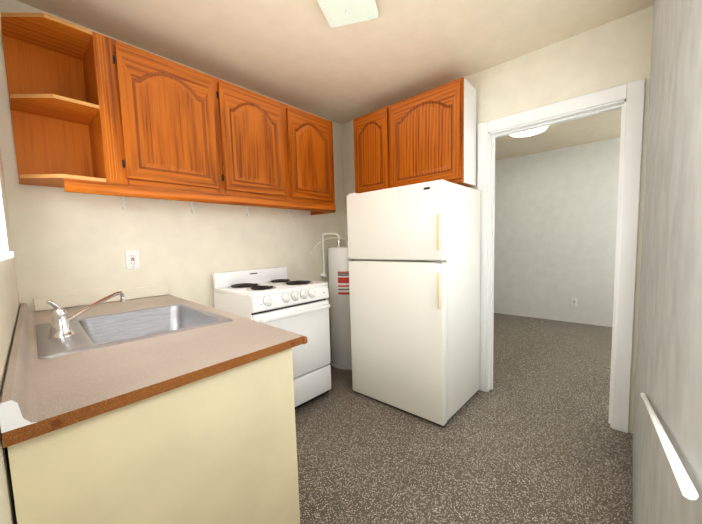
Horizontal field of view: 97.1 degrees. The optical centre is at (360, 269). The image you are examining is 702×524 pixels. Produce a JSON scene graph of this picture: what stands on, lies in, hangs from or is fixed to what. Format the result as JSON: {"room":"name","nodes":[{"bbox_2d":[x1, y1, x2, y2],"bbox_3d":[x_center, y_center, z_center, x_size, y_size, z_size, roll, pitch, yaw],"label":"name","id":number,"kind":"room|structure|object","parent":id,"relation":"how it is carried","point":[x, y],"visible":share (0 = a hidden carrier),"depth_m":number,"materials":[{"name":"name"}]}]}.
{"room":"kitchen","nodes":[
{"label":"kitchen","id":0,"kind":"room"},
{"bbox_2d":[0,150,19,523],"bbox_3d":[-0.835,-0.051,0.621,2.912,2.490,0.220,3,6,41],"label":"wall","id":1,"kind":"structure","parent":0,"point":[9,305],"depth_m":0.85,"materials":[{"name":"paint"}]},
{"bbox_2d":[0,186,13,260],"bbox_3d":[-1.136,-0.326,0.899,0.943,0.593,0.140,3,6,41],"label":"window","id":2,"kind":"structure","parent":1,"relation":"in","point":[5,253],"depth_m":1.24,"materials":[{"name":"white"}]},
{"bbox_2d":[0,0,344,358],"bbox_3d":[-1.094,-0.199,2.441,0.110,2.490,2.911,3,6,41],"label":"wall","id":3,"kind":"structure","parent":0,"point":[65,243],"depth_m":2.01,"materials":[{"name":"paint"}]},
{"bbox_2d":[1,13,104,192],"bbox_3d":[-1.534,-0.814,1.574,0.319,0.736,0.320,3,6,41],"label":"upper cabinet","id":4,"kind":"object","parent":3,"relation":"attached to","point":[92,112],"depth_m":1.61,"materials":[{"name":"brown wood"}]},
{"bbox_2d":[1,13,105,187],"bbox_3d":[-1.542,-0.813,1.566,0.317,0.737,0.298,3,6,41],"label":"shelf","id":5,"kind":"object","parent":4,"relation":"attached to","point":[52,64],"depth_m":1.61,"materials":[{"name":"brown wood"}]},
{"bbox_2d":[33,284,168,311],"bbox_3d":[-1.518,0.161,1.878,0.014,0.071,0.638,3,6,41],"label":"backsplash","id":6,"kind":"structure","parent":3,"relation":"attached to","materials":[{"name":"paint"}]},
{"bbox_2d":[125,250,139,268],"bbox_3d":[-1.440,-0.065,1.960,0.010,0.116,0.072,3,6,41],"label":"outlet","id":7,"kind":"object","parent":3,"relation":"attached to","point":[132,259],"visible":1,"depth_m":1.96,"materials":[{"name":"white plastic"}]},
{"bbox_2d":[89,30,224,200],"bbox_3d":[-1.240,-0.850,1.895,0.337,0.736,0.598,3,6,41],"label":"upper cabinet","id":8,"kind":"object","parent":3,"relation":"attached to","point":[159,118],"depth_m":1.74,"materials":[{"name":"brown wood"}]},
{"bbox_2d":[213,79,292,204],"bbox_3d":[-0.869,-0.896,2.316,0.337,0.736,0.528,3,6,41],"label":"upper cabinet","id":9,"kind":"object","parent":3,"relation":"attached to","point":[254,126],"depth_m":2.20,"materials":[{"name":"brown wood"}]},
{"bbox_2d":[269,106,335,208],"bbox_3d":[-0.525,-0.939,2.708,0.337,0.736,0.519,3,6,41],"label":"upper cabinet","id":10,"kind":"object","parent":3,"relation":"attached to","point":[311,161],"depth_m":2.58,"materials":[{"name":"brown wood"}]},
{"bbox_2d":[16,0,653,160],"bbox_3d":[0.939,-1.528,2.408,4.720,0.050,5.755,3,6,41],"label":"ceiling","id":11,"kind":"structure","parent":0,"point":[302,55],"depth_m":1.95,"materials":[{"name":"paint"}]},
{"bbox_2d":[317,0,377,26],"bbox_3d":[-0.071,-1.355,1.588,0.280,0.098,0.280,0,5,14],"label":"kitchen ceiling light","id":12,"kind":"object","parent":11,"relation":"attached to","point":[337,13],"visible":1,"depth_m":1.60,"materials":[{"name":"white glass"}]},
{"bbox_2d":[510,126,547,136],"bbox_3d":[1.873,-1.569,3.476,0.410,0.100,0.410,3,6,41],"label":"light","id":13,"kind":"object","parent":11,"relation":"attached to","point":[531,132],"visible":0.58,"depth_m":3.46,"materials":[{"name":"beige"}]},
{"bbox_2d":[295,313,632,523],"bbox_3d":[1.009,1.002,2.624,4.720,0.050,5.755,3,6,41],"label":"floor","id":14,"kind":"structure","parent":0,"point":[532,436],"depth_m":1.82,"materials":[{"name":"carpet"}]},
{"bbox_2d":[0,284,307,523],"bbox_3d":[-0.959,0.609,1.366,1.560,1.055,0.745,3,6,41],"label":"kitchen counter","id":15,"kind":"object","parent":14,"relation":"on","point":[157,404],"depth_m":0.84,"materials":[{"name":"laminate"}]},
{"bbox_2d":[46,291,125,338],"bbox_3d":[-1.107,0.162,1.279,0.280,0.141,0.282,3,6,41],"label":"faucet","id":16,"kind":"object","parent":15,"relation":"on","point":[61,327],"depth_m":1.13,"materials":[{"name":"silver metal"}]},
{"bbox_2d":[36,303,232,358],"bbox_3d":[-0.971,0.306,1.342,0.677,0.165,0.608,3,6,41],"label":"sink","id":17,"kind":"object","parent":15,"relation":"in","point":[89,334],"depth_m":1.46,"materials":[{"name":"metal"}]},
{"bbox_2d":[212,267,330,408],"bbox_3d":[-0.648,0.524,2.391,0.622,1.034,0.653,3,6,41],"label":"stove","id":18,"kind":"object","parent":14,"relation":"on","point":[276,297],"visible":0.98,"depth_m":2.28,"materials":[{"name":"white metal"}]},
{"bbox_2d":[308,233,351,369],"bbox_3d":[-0.180,0.296,3.114,0.408,1.340,0.534,3,6,41],"label":"water heater","id":19,"kind":"object","parent":14,"relation":"on","point":[338,266],"visible":0.69,"depth_m":3.01,"materials":[{"name":"white paint"}]},
{"bbox_2d":[347,179,480,426],"bbox_3d":[0.421,0.197,2.461,0.817,1.614,0.670,3,6,41],"label":"fridge","id":20,"kind":"object","parent":14,"relation":"on","point":[414,267],"visible":1,"depth_m":2.17,"materials":[{"name":"white metal"}]},
{"bbox_2d":[342,5,653,433],"bbox_3d":[0.780,-0.269,2.657,2.642,2.490,0.110,3,6,41],"label":"wall","id":21,"kind":"structure","parent":0,"point":[616,52],"depth_m":1.97,"materials":[{"name":"paint"}]},
{"bbox_2d":[353,77,475,192],"bbox_3d":[0.416,-1.017,2.626,1.033,0.715,0.286,3,6,41],"label":"upper cabinet","id":22,"kind":"object","parent":21,"relation":"attached to","point":[428,136],"visible":0.96,"depth_m":2.40,"materials":[{"name":"brown wood"}]},
{"bbox_2d":[477,78,644,432],"bbox_3d":[1.326,-0.054,2.201,0.946,2.108,0.142,3,6,41],"label":"door frame","id":23,"kind":"structure","parent":21,"relation":"attached to","point":[627,99],"depth_m":1.93,"materials":[{"name":"white wood"}]},
{"bbox_2d":[494,137,619,326],"bbox_3d":[2.830,-0.494,4.629,4.720,2.490,0.110,3,6,41],"label":"wall","id":24,"kind":"structure","parent":0,"point":[555,229],"depth_m":4.51,"materials":[{"name":"paint"}]},
{"bbox_2d":[571,298,576,305],"bbox_3d":[3.065,0.464,4.447,0.072,0.116,0.010,3,6,41],"label":"outlet","id":25,"kind":"object","parent":24,"relation":"attached to","point":[573,301],"visible":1,"depth_m":4.45,"materials":[{"name":"white plastic"}]},
{"bbox_2d":[632,0,701,523],"bbox_3d":[0.812,-0.110,0.776,0.110,2.490,2.911,3,6,41],"label":"wall","id":26,"kind":"structure","parent":0,"point":[668,378],"depth_m":0.43,"materials":[{"name":"grey paint"}]},
{"bbox_2d":[640,393,698,499],"bbox_3d":[0.447,0.223,0.473,0.011,0.229,0.715,3,6,41],"label":"handrail","id":27,"kind":"object","parent":26,"relation":"attached to","point":[687,487],"visible":1,"depth_m":0.25,"materials":[{"name":"white plastic"}]}
]}

